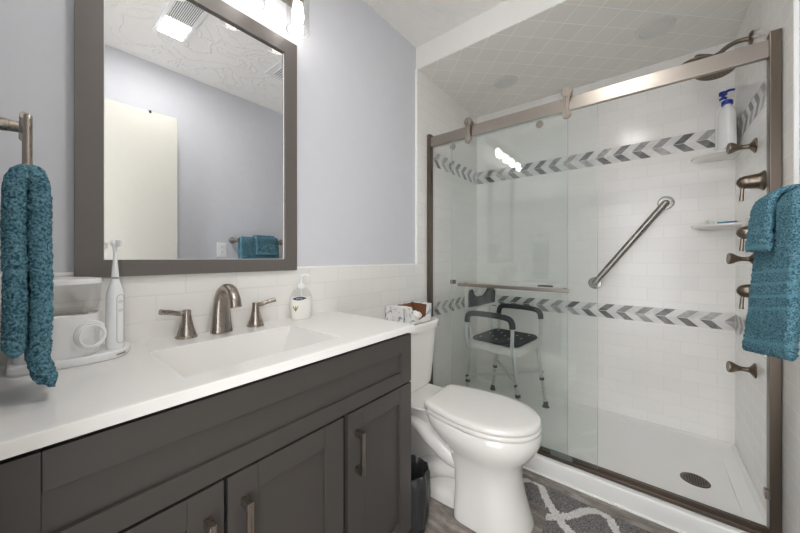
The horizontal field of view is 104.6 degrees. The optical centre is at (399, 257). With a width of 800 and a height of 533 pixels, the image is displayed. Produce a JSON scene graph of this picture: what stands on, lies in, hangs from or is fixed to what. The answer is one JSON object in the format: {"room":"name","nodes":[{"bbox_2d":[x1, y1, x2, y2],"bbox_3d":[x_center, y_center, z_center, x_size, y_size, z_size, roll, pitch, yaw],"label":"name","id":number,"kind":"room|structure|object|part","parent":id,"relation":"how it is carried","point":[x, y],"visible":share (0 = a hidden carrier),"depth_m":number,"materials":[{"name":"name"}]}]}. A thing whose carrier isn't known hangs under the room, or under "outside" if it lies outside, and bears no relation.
{"room":"bathroom","nodes":[
{"label":"bathroom","id":0,"kind":"room"},
{"bbox_2d":[110,240,117,249],"bbox_3d":[-0.719,-0.032,0.779,0.011,0.025,0.018,0,0,-10],"label":"toothbrush head","id":1,"kind":"object","parent":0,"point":[114,243],"depth_m":0.77,"materials":[{"name":"white plastic"}]},
{"bbox_2d":[0,0,476,387],"bbox_3d":[-0.177,-0.117,1.704,0.114,2.452,2.737,0,0,39],"label":"wall","id":2,"kind":"structure","parent":0,"point":[356,72],"depth_m":1.47,"materials":[{"name":"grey paint"}]},
{"bbox_2d":[74,0,296,276],"bbox_3d":[-0.631,-0.412,1.036,0.014,0.930,0.637,0,0,39],"label":"vanity mirror","id":3,"kind":"object","parent":2,"relation":"attached to","point":[185,111],"visible":0.94,"depth_m":0.97,"materials":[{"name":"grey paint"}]},
{"bbox_2d":[0,69,417,277],"bbox_3d":[-0.409,-0.579,1.335,0.014,1.250,1.650,0,0,39],"label":"trim","id":4,"kind":"structure","parent":2,"relation":"attached to","point":[416,70],"depth_m":1.97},
{"bbox_2d":[239,0,265,10],"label":"vanity light","id":5,"kind":"object","parent":2,"relation":"attached to","point":[239,0],"depth_m":1.09,"materials":[{"name":"white glass"}]},
{"bbox_2d":[281,0,309,38],"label":"vanity light","id":6,"kind":"object","parent":2,"relation":"attached to","point":[296,6],"depth_m":1.19,"materials":[{"name":"white glass"}]},
{"bbox_3d":[-0.398,-0.955,1.204,0.045,0.101,0.045,0,0,39],"label":"bulb","id":7,"kind":"part","parent":6,"relation":"part of","materials":[{"name":"white glass"}]},
{"bbox_3d":[-0.398,-0.952,1.204,0.086,0.139,0.086,0,0,39],"label":"lamp shade","id":8,"kind":"part","parent":6,"relation":"part of","materials":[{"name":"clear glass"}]},
{"bbox_2d":[363,0,506,47],"bbox_3d":[0.461,-1.383,1.192,1.750,0.080,2.737,0,0,39],"label":"ceiling","id":9,"kind":"structure","parent":0,"point":[419,22],"depth_m":1.71,"materials":[{"name":"white paint"}]},
{"bbox_2d":[416,0,563,68],"bbox_3d":[0.980,-1.274,1.840,1.547,0.139,0.877,0,0,39],"label":"wall","id":10,"kind":"structure","parent":0,"point":[507,13],"depth_m":1.71,"materials":[{"name":"white paint"}]},
{"bbox_2d":[425,468,678,532],"bbox_3d":[0.070,1.149,0.705,1.750,0.080,3.987,0,0,39],"label":"floor","id":11,"kind":"structure","parent":0,"point":[441,519],"depth_m":1.34,"materials":[{"name":"grey wood"}]},
{"bbox_2d":[0,333,410,532],"bbox_3d":[-0.424,0.690,0.911,0.494,0.836,0.960,0,0,39],"label":"vanity cabinet","id":12,"kind":"object","parent":11,"relation":"on","point":[322,446],"visible":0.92,"depth_m":0.69,"materials":[{"name":"grey paint"}]},
{"bbox_3d":[-0.468,0.736,0.528,0.020,0.546,0.306,0,0,39],"label":"door","id":13,"kind":"part","parent":12,"relation":"part of","materials":[{"name":"grey paint"}]},
{"bbox_2d":[0,311,413,460],"bbox_3d":[-0.432,0.305,0.918,0.472,0.114,0.965,0,0,39],"label":"countertop","id":14,"kind":"structure","parent":12,"relation":"on","point":[157,375],"depth_m":0.66,"materials":[{"name":"white stone"}]},
{"bbox_2d":[6,277,130,375],"bbox_3d":[-0.774,0.148,0.738,0.134,0.200,0.208,0,0,39],"label":"water flosser","id":15,"kind":"object","parent":14,"relation":"on","point":[76,342],"visible":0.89,"depth_m":0.71,"materials":[{"name":"white plastic"}]},
{"bbox_3d":[-0.798,0.056,0.720,0.112,0.014,0.150,0,0,39],"label":"reservoir lid","id":16,"kind":"part","parent":15,"relation":"part of","materials":[{"name":"white plastic"}]},
{"bbox_2d":[105,240,124,349],"bbox_3d":[-0.718,0.092,0.779,0.038,0.273,0.037,0,0,39],"label":"electric toothbrush","id":17,"kind":"object","parent":15,"relation":"on","point":[115,301],"visible":1,"depth_m":0.77,"materials":[{"name":"white plastic"}]},
{"bbox_3d":[-0.719,0.141,0.779,0.037,0.175,0.037,0,0,39],"label":"handle","id":18,"kind":"part","parent":17,"relation":"part of","materials":[{"name":"white plastic"}]},
{"bbox_2d":[158,284,275,338],"bbox_3d":[-0.558,0.168,1.012,0.159,0.164,0.356,0,0,39],"label":"faucet","id":19,"kind":"object","parent":14,"relation":"on","point":[227,296],"visible":1,"depth_m":1.00,"materials":[{"name":"silver metal"}]},
{"bbox_3d":[-0.680,0.166,0.933,0.017,0.029,0.081,0,0,31],"label":"lever","id":20,"kind":"part","parent":19,"relation":"part of","materials":[{"name":"silver metal"}]},
{"bbox_3d":[-0.664,0.205,0.961,0.057,0.085,0.057,0,0,39],"label":"handle","id":21,"kind":"part","parent":19,"relation":"part of","materials":[{"name":"silver metal"}]},
{"bbox_3d":[-0.558,0.168,1.000,0.146,0.164,0.066,0,0,39],"label":"spout","id":22,"kind":"part","parent":19,"relation":"part of","materials":[{"name":"silver metal"}]},
{"bbox_3d":[-0.523,0.205,1.120,0.057,0.085,0.057,0,0,39],"label":"handle","id":23,"kind":"part","parent":19,"relation":"part of","materials":[{"name":"silver metal"}]},
{"bbox_3d":[-0.500,0.166,1.142,0.081,0.029,0.017,0,0,-44],"label":"lever","id":24,"kind":"part","parent":19,"relation":"part of","materials":[{"name":"silver metal"}]},
{"bbox_2d":[290,274,311,319],"bbox_3d":[-0.400,0.157,1.254,0.061,0.182,0.095,0,0,39],"label":"soap dispenser","id":25,"kind":"object","parent":14,"relation":"on","point":[300,306],"visible":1,"depth_m":1.23,"materials":[{"name":"white plastic"}]},
{"bbox_3d":[-0.372,0.583,0.606,0.033,0.125,0.014,0,0,39],"label":"bar pull","id":26,"kind":"part","parent":12,"relation":"part of","materials":[{"name":"silver metal"}]},
{"bbox_3d":[-0.327,0.583,0.663,0.033,0.125,0.014,0,0,39],"label":"bar pull","id":27,"kind":"part","parent":12,"relation":"part of","materials":[{"name":"silver metal"}]},
{"bbox_3d":[-0.269,0.736,0.776,0.020,0.546,0.316,0,0,39],"label":"door","id":28,"kind":"part","parent":12,"relation":"part of","materials":[{"name":"grey paint"}]},
{"bbox_3d":[-0.119,0.583,0.922,0.033,0.125,0.014,0,0,39],"label":"bar pull","id":29,"kind":"part","parent":12,"relation":"part of","materials":[{"name":"silver metal"}]},
{"bbox_3d":[-0.062,0.736,1.034,0.020,0.546,0.309,0,0,39],"label":"door","id":30,"kind":"part","parent":12,"relation":"part of","materials":[{"name":"grey paint"}]},
{"bbox_2d":[408,455,430,532],"bbox_3d":[0.046,0.976,1.257,0.160,0.264,0.158,0,0,39],"label":"waste bin","id":31,"kind":"object","parent":11,"relation":"on","point":[420,472],"visible":0.54,"depth_m":1.20,"materials":[{"name":"black plastic"}]},
{"bbox_2d":[384,316,541,532],"bbox_3d":[0.238,0.727,1.482,0.819,0.766,0.450,0,0,39],"label":"toilet","id":32,"kind":"object","parent":11,"relation":"on","point":[476,445],"visible":0.86,"depth_m":1.29,"materials":[{"name":"white ceramic"}]},
{"bbox_2d":[385,301,430,324],"bbox_3d":[0.048,0.297,1.635,0.122,0.092,0.244,0,0,39],"label":"basket","id":33,"kind":"object","parent":32,"relation":"on","point":[413,312],"visible":0.98,"depth_m":1.57,"materials":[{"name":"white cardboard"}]},
{"bbox_3d":[0.015,0.365,1.661,0.246,0.043,0.450,0,0,39],"label":"tank lid","id":34,"kind":"part","parent":32,"relation":"part of","materials":[{"name":"white ceramic"}]},
{"bbox_3d":[0.013,0.542,1.663,0.216,0.312,0.418,0,0,39],"label":"tank","id":35,"kind":"part","parent":32,"relation":"part of","materials":[{"name":"white ceramic"}]},
{"bbox_3d":[0.369,0.671,1.377,0.479,0.025,0.340,0,0,39],"label":"lid","id":36,"kind":"part","parent":32,"relation":"part of","materials":[{"name":"white plastic"}]},
{"bbox_3d":[0.374,0.699,1.373,0.470,0.021,0.338,0,0,39],"label":"seat","id":37,"kind":"part","parent":32,"relation":"part of","materials":[{"name":"white plastic"}]},
{"bbox_2d":[523,477,651,532],"bbox_3d":[0.728,1.100,1.077,0.794,0.016,0.594,0,0,39],"label":"bath rug","id":38,"kind":"object","parent":11,"relation":"on","point":[564,514],"visible":0.96,"depth_m":1.30,"materials":[{"name":"grey fabric"}]},
{"bbox_2d":[465,377,766,532],"bbox_3d":[1.000,1.064,1.864,1.523,0.089,0.814,0,0,39],"label":"shower tray","id":39,"kind":"object","parent":11,"relation":"on","point":[709,471],"visible":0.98,"depth_m":1.58,"materials":[{"name":"white plastic"}]},
{"bbox_2d":[464,284,549,408],"bbox_3d":[0.740,0.637,2.183,0.464,0.852,0.497,0,0,45],"label":"chair","id":40,"kind":"object","parent":39,"relation":"on","point":[511,343],"visible":0.91,"depth_m":2.16,"materials":[{"name":"white plastic"}]},
{"bbox_3d":[0.493,0.734,2.159,0.060,0.255,0.025,0,0,26],"label":"leg","id":41,"kind":"part","parent":40,"relation":"part of","materials":[{"name":"metal"}]},
{"bbox_3d":[0.596,0.296,2.325,0.060,0.170,0.418,0,0,45],"label":"backrest","id":42,"kind":"part","parent":40,"relation":"part of","materials":[{"name":"black plastic"}]},
{"bbox_3d":[0.586,0.496,2.027,0.348,0.265,0.048,0,0,45],"label":"armrest","id":43,"kind":"part","parent":40,"relation":"part of","materials":[{"name":"metal"}]},
{"bbox_3d":[0.761,0.734,2.430,0.025,0.255,0.060,0,0,-26],"label":"leg","id":44,"kind":"part","parent":40,"relation":"part of","materials":[{"name":"metal"}]},
{"bbox_3d":[0.723,0.734,1.931,0.025,0.255,0.060,0,0,-26],"label":"leg","id":45,"kind":"part","parent":40,"relation":"part of","materials":[{"name":"metal"}]},
{"bbox_3d":[0.894,0.496,2.338,0.348,0.265,0.048,0,0,45],"label":"armrest","id":46,"kind":"part","parent":40,"relation":"part of","materials":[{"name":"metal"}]},
{"bbox_3d":[0.991,0.734,2.202,0.060,0.255,0.025,0,0,26],"label":"leg","id":47,"kind":"part","parent":40,"relation":"part of","materials":[{"name":"metal"}]},
{"bbox_2d":[427,28,781,532],"bbox_3d":[0.771,0.090,1.579,1.522,1.858,0.102,0,0,39],"label":"shower door frame","id":48,"kind":"structure","parent":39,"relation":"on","point":[770,50],"depth_m":1.30,"materials":[{"name":"silver metal"}]},
{"bbox_3d":[0.201,0.101,2.063,0.025,1.836,0.040,0,0,39],"label":"post","id":49,"kind":"part","parent":48,"relation":"part of","materials":[{"name":"silver metal"}]},
{"bbox_3d":[0.531,0.136,1.815,0.812,1.730,0.008,0,0,39],"label":"fixed panel","id":50,"kind":"part","parent":48,"relation":"part of","materials":[{"name":"clear glass"}]},
{"bbox_3d":[0.628,0.135,1.698,0.777,1.724,0.008,0,0,39],"label":"sliding panel","id":51,"kind":"part","parent":48,"relation":"part of","materials":[{"name":"clear glass"}]},
{"bbox_3d":[0.745,-0.705,1.644,0.038,0.038,0.027,0,0,39],"label":"clamp knob","id":52,"kind":"part","parent":48,"relation":"part of","materials":[{"name":"silver metal"}]},
{"bbox_3d":[0.770,0.151,1.636,0.075,0.010,0.010,0,0,39],"label":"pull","id":53,"kind":"part","parent":48,"relation":"part of","materials":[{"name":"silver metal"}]},
{"bbox_3d":[0.780,-0.765,1.599,1.476,0.065,0.024,0,0,39],"label":"rail","id":54,"kind":"part","parent":48,"relation":"part of","materials":[{"name":"silver metal"}]},
{"bbox_3d":[1.367,0.099,1.128,0.030,1.840,0.040,0,0,39],"label":"post","id":55,"kind":"part","parent":48,"relation":"part of","materials":[{"name":"silver metal"}]},
{"bbox_2d":[418,0,750,117],"bbox_3d":[0.982,-1.204,1.840,1.524,0.006,0.875,0,0,39],"label":"ceiling","id":56,"kind":"structure","parent":0,"point":[573,44],"depth_m":1.78,"materials":[{"name":"tile"}]},
{"bbox_2d":[492,75,517,88],"bbox_3d":[0.718,-1.196,2.117,0.168,0.008,0.168,0,0,39],"label":"recessed light","id":57,"kind":"object","parent":56,"relation":"in","point":[506,81],"visible":1,"depth_m":2.11,"materials":[{"name":"white plastic"}]},
{"bbox_2d":[635,16,675,39],"bbox_3d":[1.337,-1.196,1.620,0.168,0.008,0.168,0,0,39],"label":"recessed light","id":58,"kind":"object","parent":56,"relation":"in","point":[654,28],"visible":1,"depth_m":1.61,"materials":[{"name":"white plastic"}]},
{"bbox_2d":[477,40,734,443],"bbox_3d":[1.286,-0.117,2.220,1.750,2.452,0.101,0,0,39],"label":"wall","id":59,"kind":"structure","parent":0,"point":[666,308],"depth_m":2.00,"materials":[{"name":"tile"}]},
{"bbox_2d":[588,196,674,288],"bbox_3d":[1.458,-0.078,1.974,0.448,0.587,0.068,0,0,39],"label":"grab bar","id":60,"kind":"object","parent":59,"relation":"attached to","point":[666,202],"visible":0.94,"depth_m":1.93,"materials":[{"name":"grey metal"}]},
{"bbox_2d":[691,149,740,163],"bbox_3d":[1.728,-0.556,1.695,0.178,0.023,0.166,0,0,39],"label":"corner shelf","id":61,"kind":"object","parent":59,"relation":"attached to","point":[719,155],"visible":0.86,"depth_m":1.69,"materials":[{"name":"white ceramic"}]},
{"bbox_2d":[715,88,734,150],"bbox_3d":[1.774,-0.740,1.690,0.059,0.342,0.072,0,0,10],"label":"lotion bottle","id":62,"kind":"object","parent":61,"relation":"on","point":[722,94],"visible":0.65,"depth_m":1.70,"materials":[{"name":"white plastic"}]},
{"bbox_2d":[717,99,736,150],"bbox_3d":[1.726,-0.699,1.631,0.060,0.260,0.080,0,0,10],"label":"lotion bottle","id":63,"kind":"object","parent":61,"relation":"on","point":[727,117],"visible":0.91,"depth_m":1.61,"materials":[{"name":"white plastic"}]},
{"bbox_2d":[691,222,741,229],"bbox_3d":[1.728,-0.168,1.695,0.178,0.023,0.166,0,0,39],"label":"corner shelf","id":64,"kind":"object","parent":59,"relation":"attached to","point":[719,226],"visible":1,"depth_m":1.66,"materials":[{"name":"white ceramic"}]},
{"bbox_2d":[713,221,736,223],"bbox_3d":[1.718,-0.188,1.644,0.043,0.014,0.098,0,0,-18],"label":"razor","id":65,"kind":"object","parent":64,"relation":"on","point":[714,222],"visible":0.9,"depth_m":1.64,"materials":[{"name":"teal plastic"}]},
{"bbox_2d":[735,0,799,532],"bbox_3d":[1.099,-0.117,0.680,0.114,2.452,2.737,0,0,39],"label":"wall","id":66,"kind":"structure","parent":0,"point":[762,17],"depth_m":1.33,"materials":[{"name":"white tile"}]},
{"bbox_2d":[681,30,753,80],"bbox_3d":[1.518,-0.967,1.495,0.154,0.162,0.254,0,0,-39],"label":"shower fixture","id":67,"kind":"object","parent":66,"relation":"attached to","point":[749,39],"visible":0.24,"depth_m":1.49,"materials":[{"name":"silver metal"}]},
{"bbox_3d":[1.571,-0.988,1.469,0.132,0.085,0.038,0,0,39],"label":"arm","id":68,"kind":"part","parent":67,"relation":"part of","materials":[{"name":"silver metal"}]},
{"bbox_2d":[726,252,753,264],"bbox_3d":[1.553,0.007,1.407,0.089,0.066,0.066,0,0,39],"label":"body spray","id":69,"kind":"object","parent":66,"relation":"attached to","point":[731,258],"visible":0.84,"depth_m":1.40,"materials":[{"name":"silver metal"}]},
{"bbox_3d":[1.569,0.007,1.395,0.050,0.066,0.066,0,0,39],"label":"stem","id":70,"kind":"part","parent":69,"relation":"part of","materials":[{"name":"silver metal"}]},
{"bbox_2d":[726,361,756,378],"bbox_3d":[1.557,0.508,1.411,0.089,0.066,0.066,0,0,39],"label":"body spray","id":71,"kind":"object","parent":66,"relation":"attached to","point":[730,366],"visible":1,"depth_m":1.40,"materials":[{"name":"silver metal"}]},
{"bbox_3d":[1.572,0.508,1.399,0.050,0.066,0.066,0,0,39],"label":"stem","id":72,"kind":"part","parent":71,"relation":"part of","materials":[{"name":"silver metal"}]},
{"bbox_2d":[726,138,757,153],"bbox_3d":[1.553,-0.500,1.407,0.089,0.066,0.066,0,0,39],"label":"body spray","id":73,"kind":"object","parent":66,"relation":"attached to","point":[731,148],"visible":1,"depth_m":1.40,"materials":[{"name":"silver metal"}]},
{"bbox_3d":[1.569,-0.500,1.395,0.050,0.066,0.066,0,0,39],"label":"stem","id":74,"kind":"part","parent":73,"relation":"part of","materials":[{"name":"silver metal"}]},
{"bbox_2d":[736,226,747,250],"bbox_3d":[1.476,-0.086,1.303,0.080,0.119,0.082,0,0,39],"label":"shower valve","id":75,"kind":"object","parent":66,"relation":"attached to","point":[741,232],"visible":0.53,"depth_m":1.31,"materials":[{"name":"silver metal"}]},
{"bbox_3d":[1.457,-0.056,1.318,0.017,0.059,0.015,0,0,39],"label":"lever","id":76,"kind":"part","parent":75,"relation":"part of","materials":[{"name":"silver metal"}]},
{"bbox_2d":[736,284,750,308],"bbox_3d":[1.476,0.161,1.303,0.080,0.119,0.082,0,0,39],"label":"shower valve","id":77,"kind":"object","parent":66,"relation":"attached to","point":[742,290],"visible":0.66,"depth_m":1.31,"materials":[{"name":"silver metal"}]},
{"bbox_3d":[1.457,0.192,1.318,0.017,0.059,0.015,0,0,39],"label":"lever","id":78,"kind":"part","parent":77,"relation":"part of","materials":[{"name":"silver metal"}]},
{"bbox_2d":[736,170,766,200],"bbox_3d":[1.476,-0.300,1.303,0.080,0.119,0.082,0,0,39],"label":"shower valve","id":79,"kind":"object","parent":66,"relation":"attached to","point":[759,180],"visible":0.99,"depth_m":1.28,"materials":[{"name":"silver metal"}]},
{"bbox_3d":[1.457,-0.270,1.318,0.017,0.059,0.015,0,0,39],"label":"lever","id":80,"kind":"part","parent":79,"relation":"part of","materials":[{"name":"silver metal"}]},
{"bbox_2d":[793,0,798,183],"bbox_3d":[0.788,-0.579,0.374,0.012,1.250,1.650,0,0,39],"label":"trim","id":81,"kind":"structure","parent":66,"relation":"attached to","point":[795,2],"depth_m":1.01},
{"bbox_3d":[1.094,-0.139,0.834,0.109,0.052,0.486,0,0,39],"label":"towel bar","id":82,"kind":"object","parent":66,"relation":"attached to","visible":0},
{"bbox_2d":[742,186,799,361],"bbox_3d":[1.054,0.068,0.856,0.090,0.482,0.389,0,0,39],"label":"bath towel","id":83,"kind":"object","parent":82,"relation":"hanging from","point":[772,325],"visible":0.91,"depth_m":0.78,"materials":[{"name":"teal fabric"}]},
{"bbox_2d":[744,184,799,252],"bbox_3d":[1.065,-0.102,0.863,0.113,0.176,0.187,0,0,39],"label":"hand towel","id":84,"kind":"object","parent":83,"relation":"on","point":[760,234],"visible":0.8,"depth_m":0.84,"materials":[{"name":"teal fabric"}]},
{"bbox_3d":[-0.362,-0.117,0.169,1.547,2.452,0.110,0,0,39],"label":"wall","id":85,"kind":"structure","parent":0,"visible":0},
{"bbox_2d":[0,112,32,164],"bbox_3d":[-0.702,-0.192,0.550,0.177,0.137,0.058,0,0,39],"label":"towel ring","id":86,"kind":"object","parent":85,"relation":"attached to","point":[24,127],"visible":0.8,"depth_m":0.52,"materials":[{"name":"silver metal"}]},
{"bbox_3d":[-0.702,-0.236,0.548,0.162,0.048,0.056,0,0,39],"label":"arm","id":87,"kind":"part","parent":86,"relation":"part of","materials":[{"name":"silver metal"}]},
{"bbox_2d":[0,163,58,386],"bbox_3d":[-0.670,0.032,0.559,0.153,0.385,0.065,0,0,39],"label":"towel","id":88,"kind":"object","parent":86,"relation":"hanging from","point":[26,257],"visible":1,"depth_m":0.52,"materials":[{"name":"teal fabric"}]}
]}

